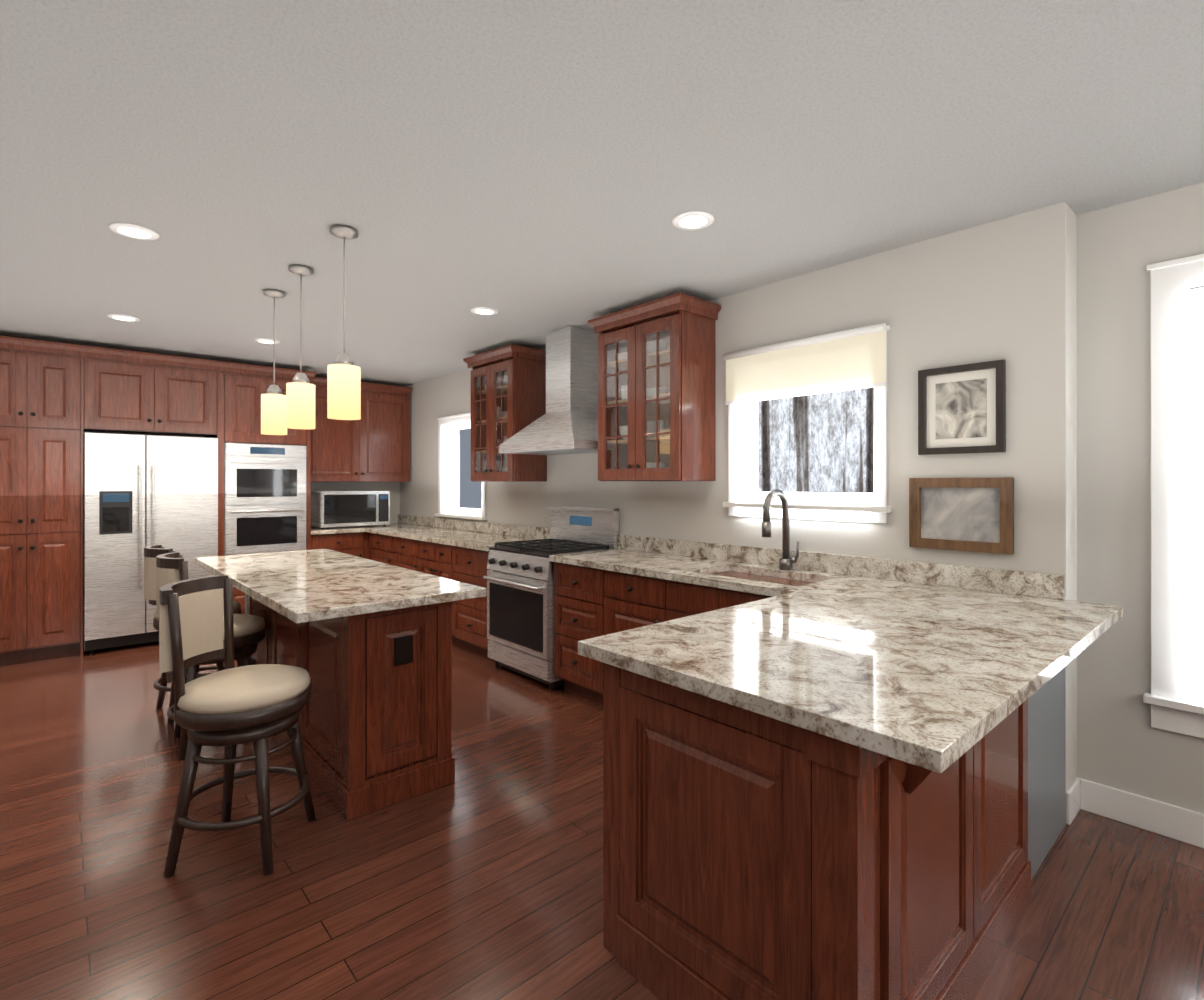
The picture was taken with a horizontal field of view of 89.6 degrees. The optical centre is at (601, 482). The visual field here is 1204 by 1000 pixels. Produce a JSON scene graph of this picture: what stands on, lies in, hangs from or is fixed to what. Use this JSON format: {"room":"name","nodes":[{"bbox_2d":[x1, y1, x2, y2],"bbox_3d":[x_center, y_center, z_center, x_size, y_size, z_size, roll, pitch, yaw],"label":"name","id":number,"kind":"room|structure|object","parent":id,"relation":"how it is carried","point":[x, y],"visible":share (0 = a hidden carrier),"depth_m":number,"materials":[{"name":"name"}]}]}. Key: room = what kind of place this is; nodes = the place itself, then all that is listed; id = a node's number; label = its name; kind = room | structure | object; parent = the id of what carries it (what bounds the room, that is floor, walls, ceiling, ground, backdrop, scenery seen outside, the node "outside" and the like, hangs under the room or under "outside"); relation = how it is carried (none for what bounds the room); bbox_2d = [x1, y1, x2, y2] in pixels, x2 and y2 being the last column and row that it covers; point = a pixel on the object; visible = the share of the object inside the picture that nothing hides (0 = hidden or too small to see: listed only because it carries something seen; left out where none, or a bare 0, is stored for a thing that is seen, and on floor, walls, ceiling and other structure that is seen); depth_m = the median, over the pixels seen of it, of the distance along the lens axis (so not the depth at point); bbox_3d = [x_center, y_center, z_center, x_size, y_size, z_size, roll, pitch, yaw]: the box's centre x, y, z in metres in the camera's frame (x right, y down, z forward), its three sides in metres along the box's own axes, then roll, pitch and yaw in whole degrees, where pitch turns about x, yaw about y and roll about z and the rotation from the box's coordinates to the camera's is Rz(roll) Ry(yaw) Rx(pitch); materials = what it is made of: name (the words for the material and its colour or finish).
{"room":"kitchen","nodes":[
{"label":"kitchen","id":0,"kind":"room"},
{"bbox_2d":[310,482,399,522],"bbox_3d":[-4.819,0.127,5.285,7.250,2.550,0.150,0,0,-42],"label":"wall","id":1,"kind":"structure","parent":0,"point":[393,488],"depth_m":7.09,"materials":[{"name":"grey paint"}]},
{"bbox_2d":[312,380,411,481],"bbox_3d":[-2.779,-0.536,6.772,1.168,1.061,0.355,0,0,-42],"label":"upper cabinet","id":2,"kind":"object","parent":1,"relation":"attached to","point":[375,447],"depth_m":6.70,"materials":[{"name":"brown wood"}]},
{"bbox_2d":[0,641,1203,999],"bbox_3d":[-1.580,1.458,1.675,7.250,0.120,9.950,0,0,-42],"label":"floor","id":3,"kind":"structure","parent":0,"point":[480,877],"depth_m":2.14,"materials":[{"name":"brown wood"}]},
{"bbox_2d":[0,340,83,665],"bbox_3d":[-4.638,0.166,4.908,0.635,2.472,0.647,0,0,-42],"label":"tall cabinet","id":4,"kind":"object","parent":3,"relation":"on","point":[58,400],"depth_m":4.73,"materials":[{"name":"brown wood"}]},
{"bbox_2d":[83,433,217,653],"bbox_3d":[-4.005,0.502,5.380,0.912,1.800,0.757,0,0,-42],"label":"fridge","id":5,"kind":"object","parent":3,"relation":"on","point":[140,492],"visible":0.81,"depth_m":5.05,"materials":[{"name":"silver metal"}]},
{"bbox_2d":[84,348,223,598],"bbox_3d":[-4.046,0.167,5.440,0.958,2.472,0.647,0,0,-42],"label":"tall cabinet","id":6,"kind":"object","parent":3,"relation":"on","point":[132,393],"depth_m":5.21,"materials":[{"name":"brown wood"}]},
{"bbox_2d":[144,545,241,724],"bbox_3d":[-2.510,0.894,3.734,0.500,1.018,0.456,0,0,-45],"label":"stool","id":7,"kind":"object","parent":3,"relation":"on","point":[151,552],"visible":0.27,"depth_m":3.54,"materials":[{"name":"black wood"}]},
{"bbox_2d":[156,552,265,759],"bbox_3d":[-2.111,0.894,3.290,0.500,1.018,0.456,0,0,-38],"label":"stool","id":8,"kind":"object","parent":3,"relation":"on","point":[249,630],"visible":0.33,"depth_m":3.17,"materials":[{"name":"black wood"}]},
{"bbox_2d":[159,574,314,877],"bbox_3d":[-1.396,0.892,2.336,0.500,1.018,0.456,0,0,-2],"label":"stool","id":9,"kind":"object","parent":3,"relation":"on","point":[230,708],"visible":1,"depth_m":2.21,"materials":[{"name":"black wood"}]},
{"bbox_2d":[224,364,311,613],"bbox_3d":[-3.404,0.167,6.016,0.768,2.472,0.647,0,0,-42],"label":"tall cabinet","id":10,"kind":"object","parent":3,"relation":"on","point":[244,386],"depth_m":5.69,"materials":[{"name":"brown wood"}]},
{"bbox_2d":[224,443,305,554],"bbox_3d":[-3.367,0.153,5.969,0.695,1.030,0.692,0,0,-42],"label":"wall oven","id":11,"kind":"object","parent":10,"relation":"in","point":[264,498],"visible":0.92,"depth_m":5.73,"materials":[{"name":"silver metal"}]},
{"bbox_2d":[312,528,363,557],"bbox_3d":[-2.929,0.964,6.462,0.534,0.880,0.616,0,0,-42],"label":"base cabinet","id":12,"kind":"object","parent":3,"relation":"on","point":[350,541],"depth_m":6.26,"materials":[{"name":"brown wood"}]},
{"bbox_2d":[310,490,389,528],"bbox_3d":[-2.755,0.288,6.638,0.730,0.388,0.454,0,0,-42],"label":"microwave","id":13,"kind":"object","parent":12,"relation":"on","point":[344,508],"visible":0.98,"depth_m":6.46,"materials":[{"name":"silver metal"}]},
{"bbox_2d":[245,593,454,820],"bbox_3d":[-1.496,0.960,3.382,0.518,0.879,1.906,0,0,-42],"label":"kitchen island","id":14,"kind":"object","parent":3,"relation":"on","point":[365,643],"depth_m":2.69,"materials":[{"name":"brown wood"}]},
{"bbox_2d":[195,549,485,624],"bbox_3d":[-1.566,0.500,3.314,0.800,0.040,2.230,0,0,-42],"label":"island countertop","id":15,"kind":"structure","parent":14,"relation":"on","point":[304,587],"depth_m":2.84,"materials":[{"name":"beige stone"}]},
{"bbox_2d":[364,528,369,558],"bbox_3d":[-2.485,0.964,6.861,0.659,0.880,0.616,0,0,-42],"label":"base cabinet","id":16,"kind":"object","parent":3,"relation":"on","point":[366,534],"depth_m":6.45,"materials":[{"name":"brown wood"}]},
{"bbox_2d":[369,526,428,564],"bbox_3d":[-2.038,0.965,6.397,0.616,0.880,0.590,0,0,-42],"label":"base cabinet","id":17,"kind":"object","parent":3,"relation":"on","point":[381,541],"depth_m":6.13,"materials":[{"name":"brown wood"}]},
{"bbox_2d":[393,530,460,570],"bbox_3d":[-1.641,0.964,5.954,0.616,0.880,0.600,0,0,-42],"label":"base cabinet","id":18,"kind":"object","parent":3,"relation":"on","point":[404,545],"depth_m":5.72,"materials":[{"name":"brown wood"}]},
{"bbox_2d":[417,534,500,643],"bbox_3d":[-1.230,0.964,5.497,0.616,0.880,0.630,0,0,-42],"label":"base cabinet","id":19,"kind":"object","parent":3,"relation":"on","point":[434,555],"depth_m":5.25,"materials":[{"name":"brown wood"}]},
{"bbox_2d":[453,538,556,661],"bbox_3d":[-0.814,0.963,5.034,0.616,0.880,0.614,0,0,-42],"label":"base cabinet","id":20,"kind":"object","parent":3,"relation":"on","point":[470,559],"depth_m":4.84,"materials":[{"name":"brown wood"}]},
{"bbox_2d":[483,505,618,690],"bbox_3d":[-0.392,0.795,4.482,0.714,1.212,0.760,0,0,-42],"label":"range","id":21,"kind":"object","parent":3,"relation":"on","point":[519,577],"visible":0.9,"depth_m":4.33,"materials":[{"name":"silver metal"}]},
{"bbox_2d":[549,550,664,717],"bbox_3d":[0.073,0.959,4.046,0.616,0.886,0.490,0,0,-42],"label":"base cabinet","id":22,"kind":"object","parent":3,"relation":"on","point":[579,579],"depth_m":3.83,"materials":[{"name":"brown wood"}]},
{"bbox_2d":[605,558,732,745],"bbox_3d":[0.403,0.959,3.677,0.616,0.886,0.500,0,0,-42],"label":"base cabinet","id":23,"kind":"object","parent":3,"relation":"on","point":[634,591],"depth_m":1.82,"materials":[{"name":"brown wood"}]},
{"bbox_2d":[665,566,876,809],"bbox_3d":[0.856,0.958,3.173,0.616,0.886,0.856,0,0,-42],"label":"base cabinet","id":24,"kind":"object","parent":3,"relation":"on","point":[831,776],"depth_m":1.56,"materials":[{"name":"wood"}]},
{"bbox_2d":[762,489,799,569],"bbox_3d":[0.964,0.257,3.259,0.251,0.444,0.124,0,0,-42],"label":"faucet","id":25,"kind":"object","parent":24,"relation":"on","point":[786,561],"visible":1,"depth_m":3.31,"materials":[{"name":"silver metal"}]},
{"bbox_2d":[0,0,1203,385],"bbox_3d":[-1.580,-1.202,1.678,7.250,0.100,9.950,0,0,-42],"label":"ceiling","id":26,"kind":"structure","parent":0,"point":[532,172],"depth_m":2.10,"materials":[{"name":"white paint"}]},
{"bbox_2d":[107,314,139,321],"bbox_3d":[-3.326,-1.143,4.215,0.184,0.011,0.184,0,0,-42],"label":"recessed light","id":27,"kind":"object","parent":26,"relation":"in","point":[123,317],"visible":1,"depth_m":4.19,"materials":[{"name":"white plastic"}]},
{"bbox_2d":[109,222,158,239],"bbox_3d":[-2.137,-1.145,2.770,0.184,0.011,0.184,0,0,-42],"label":"recessed light","id":28,"kind":"object","parent":26,"relation":"in","point":[134,231],"visible":0.96,"depth_m":2.75,"materials":[{"name":"white plastic"}]},
{"bbox_2d":[254,338,279,343],"bbox_3d":[-2.715,-1.142,4.911,0.184,0.011,0.184,0,0,-42],"label":"recessed light","id":29,"kind":"object","parent":26,"relation":"in","point":[265,340],"visible":0.94,"depth_m":4.89,"materials":[{"name":"white plastic"}]},
{"bbox_2d":[261,289,286,434],"bbox_3d":[-1.976,-0.720,3.653,0.140,0.859,0.140,0,0,-42],"label":"pendant light","id":30,"kind":"object","parent":26,"relation":"hanging from","point":[273,410],"visible":0.96,"depth_m":3.60,"materials":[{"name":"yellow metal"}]},
{"bbox_2d":[286,264,314,428],"bbox_3d":[-1.615,-0.720,3.251,0.140,0.859,0.140,0,0,-42],"label":"pendant light","id":31,"kind":"object","parent":26,"relation":"hanging from","point":[300,401],"visible":1,"depth_m":3.21,"materials":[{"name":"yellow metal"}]},
{"bbox_2d":[327,224,360,419],"bbox_3d":[-1.174,-0.721,2.760,0.140,0.859,0.140,0,0,-42],"label":"pendant light","id":32,"kind":"object","parent":26,"relation":"hanging from","point":[343,387],"visible":1,"depth_m":2.71,"materials":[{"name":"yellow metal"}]},
{"bbox_2d":[470,307,497,314],"bbox_3d":[-0.786,-1.143,4.050,0.184,0.011,0.184,0,0,-42],"label":"recessed light","id":33,"kind":"object","parent":26,"relation":"in","point":[484,310],"visible":0.98,"depth_m":4.03,"materials":[{"name":"white plastic"}]},
{"bbox_2d":[672,210,713,229],"bbox_3d":[0.399,-1.145,2.655,0.184,0.011,0.184,0,0,-42],"label":"recessed light","id":34,"kind":"object","parent":26,"relation":"in","point":[692,220],"visible":0.98,"depth_m":2.64,"materials":[{"name":"white plastic"}]},
{"bbox_2d":[400,201,1076,792],"bbox_3d":[-0.199,0.127,4.965,0.200,2.550,6.500,0,0,-42],"label":"wall","id":35,"kind":"structure","parent":0,"point":[1002,289],"depth_m":2.92,"materials":[{"name":"grey paint"}]},
{"bbox_2d":[435,412,486,519],"bbox_3d":[-1.376,-0.167,6.240,0.250,1.060,0.990,0,0,-42],"label":"window","id":36,"kind":"structure","parent":35,"relation":"in","point":[448,469],"depth_m":6.51,"materials":[{"name":"white wood"}]},
{"bbox_2d":[463,344,546,481],"bbox_3d":[-0.832,-0.552,5.224,0.392,1.092,0.760,0,0,-42],"label":"upper cabinet","id":37,"kind":"object","parent":35,"relation":"attached to","point":[508,391],"visible":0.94,"depth_m":5.06,"materials":[{"name":"brown wood"}]},
{"bbox_2d":[499,326,598,454],"bbox_3d":[-0.311,-0.685,4.556,0.504,0.920,0.920,0,0,-42],"label":"range hood","id":38,"kind":"object","parent":35,"relation":"attached to","point":[567,423],"visible":0.83,"depth_m":4.49,"materials":[{"name":"silver metal"}]},
{"bbox_2d":[588,292,720,480],"bbox_3d":[0.324,-0.554,3.937,0.392,1.092,0.820,0,0,-42],"label":"upper cabinet","id":39,"kind":"object","parent":35,"relation":"attached to","point":[656,389],"visible":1,"depth_m":3.78,"materials":[{"name":"brown wood"}]},
{"bbox_2d":[723,325,891,523],"bbox_3d":[1.159,-0.285,3.416,0.250,0.980,0.990,0,0,-42],"label":"window","id":40,"kind":"structure","parent":35,"relation":"in","point":[746,497],"depth_m":3.42,"materials":[{"name":"white wood"}]},
{"bbox_2d":[723,323,885,404],"bbox_3d":[1.070,-0.630,3.337,0.040,0.310,0.960,0,0,-42],"label":"roller shade","id":41,"kind":"object","parent":40,"relation":"attached to","point":[850,359],"visible":0.98,"depth_m":3.28,"materials":[{"name":"white fabric"}]},
{"bbox_2d":[909,477,1013,554],"bbox_3d":[1.623,0.144,2.758,0.030,0.330,0.420,0,0,-42],"label":"picture","id":42,"kind":"object","parent":35,"relation":"attached to","point":[969,514],"visible":0.94,"depth_m":2.75,"materials":[{"name":"brown wood"}]},
{"bbox_2d":[918,359,1005,454],"bbox_3d":[1.628,-0.331,2.755,0.028,0.400,0.350,0,0,-42],"label":"picture","id":43,"kind":"object","parent":35,"relation":"attached to","point":[961,409],"visible":0.98,"depth_m":2.75,"materials":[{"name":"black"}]},
{"bbox_2d":[1076,182,1203,813],"bbox_3d":[3.138,0.122,1.510,0.150,2.550,3.100,0,0,-42],"label":"wall","id":44,"kind":"structure","parent":0,"point":[1123,744],"depth_m":2.50,"materials":[{"name":"grey paint"}]},
{"bbox_2d":[1070,777,1203,847],"bbox_3d":[3.062,1.332,1.468,0.018,0.130,3.060,0,0,-42],"label":"baseboard","id":45,"kind":"structure","parent":44,"relation":"attached to","point":[1185,825],"depth_m":2.45,"materials":[{"name":"white wood"}]},
{"bbox_2d":[1143,254,1203,738],"bbox_3d":[2.645,0.053,2.022,0.200,1.850,1.240,0,0,-42],"label":"window","id":46,"kind":"structure","parent":44,"relation":"in","point":[1177,470],"depth_m":2.38,"materials":[{"name":"white"}]},
{"label":"outside","id":47,"kind":"structure","parent":0,"visible":0},
{"bbox_2d":[759,388,873,492],"bbox_3d":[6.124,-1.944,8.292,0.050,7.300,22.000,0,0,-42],"label":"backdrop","id":48,"kind":"structure","parent":47,"point":[823,442],"depth_m":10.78,"materials":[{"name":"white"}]}
]}

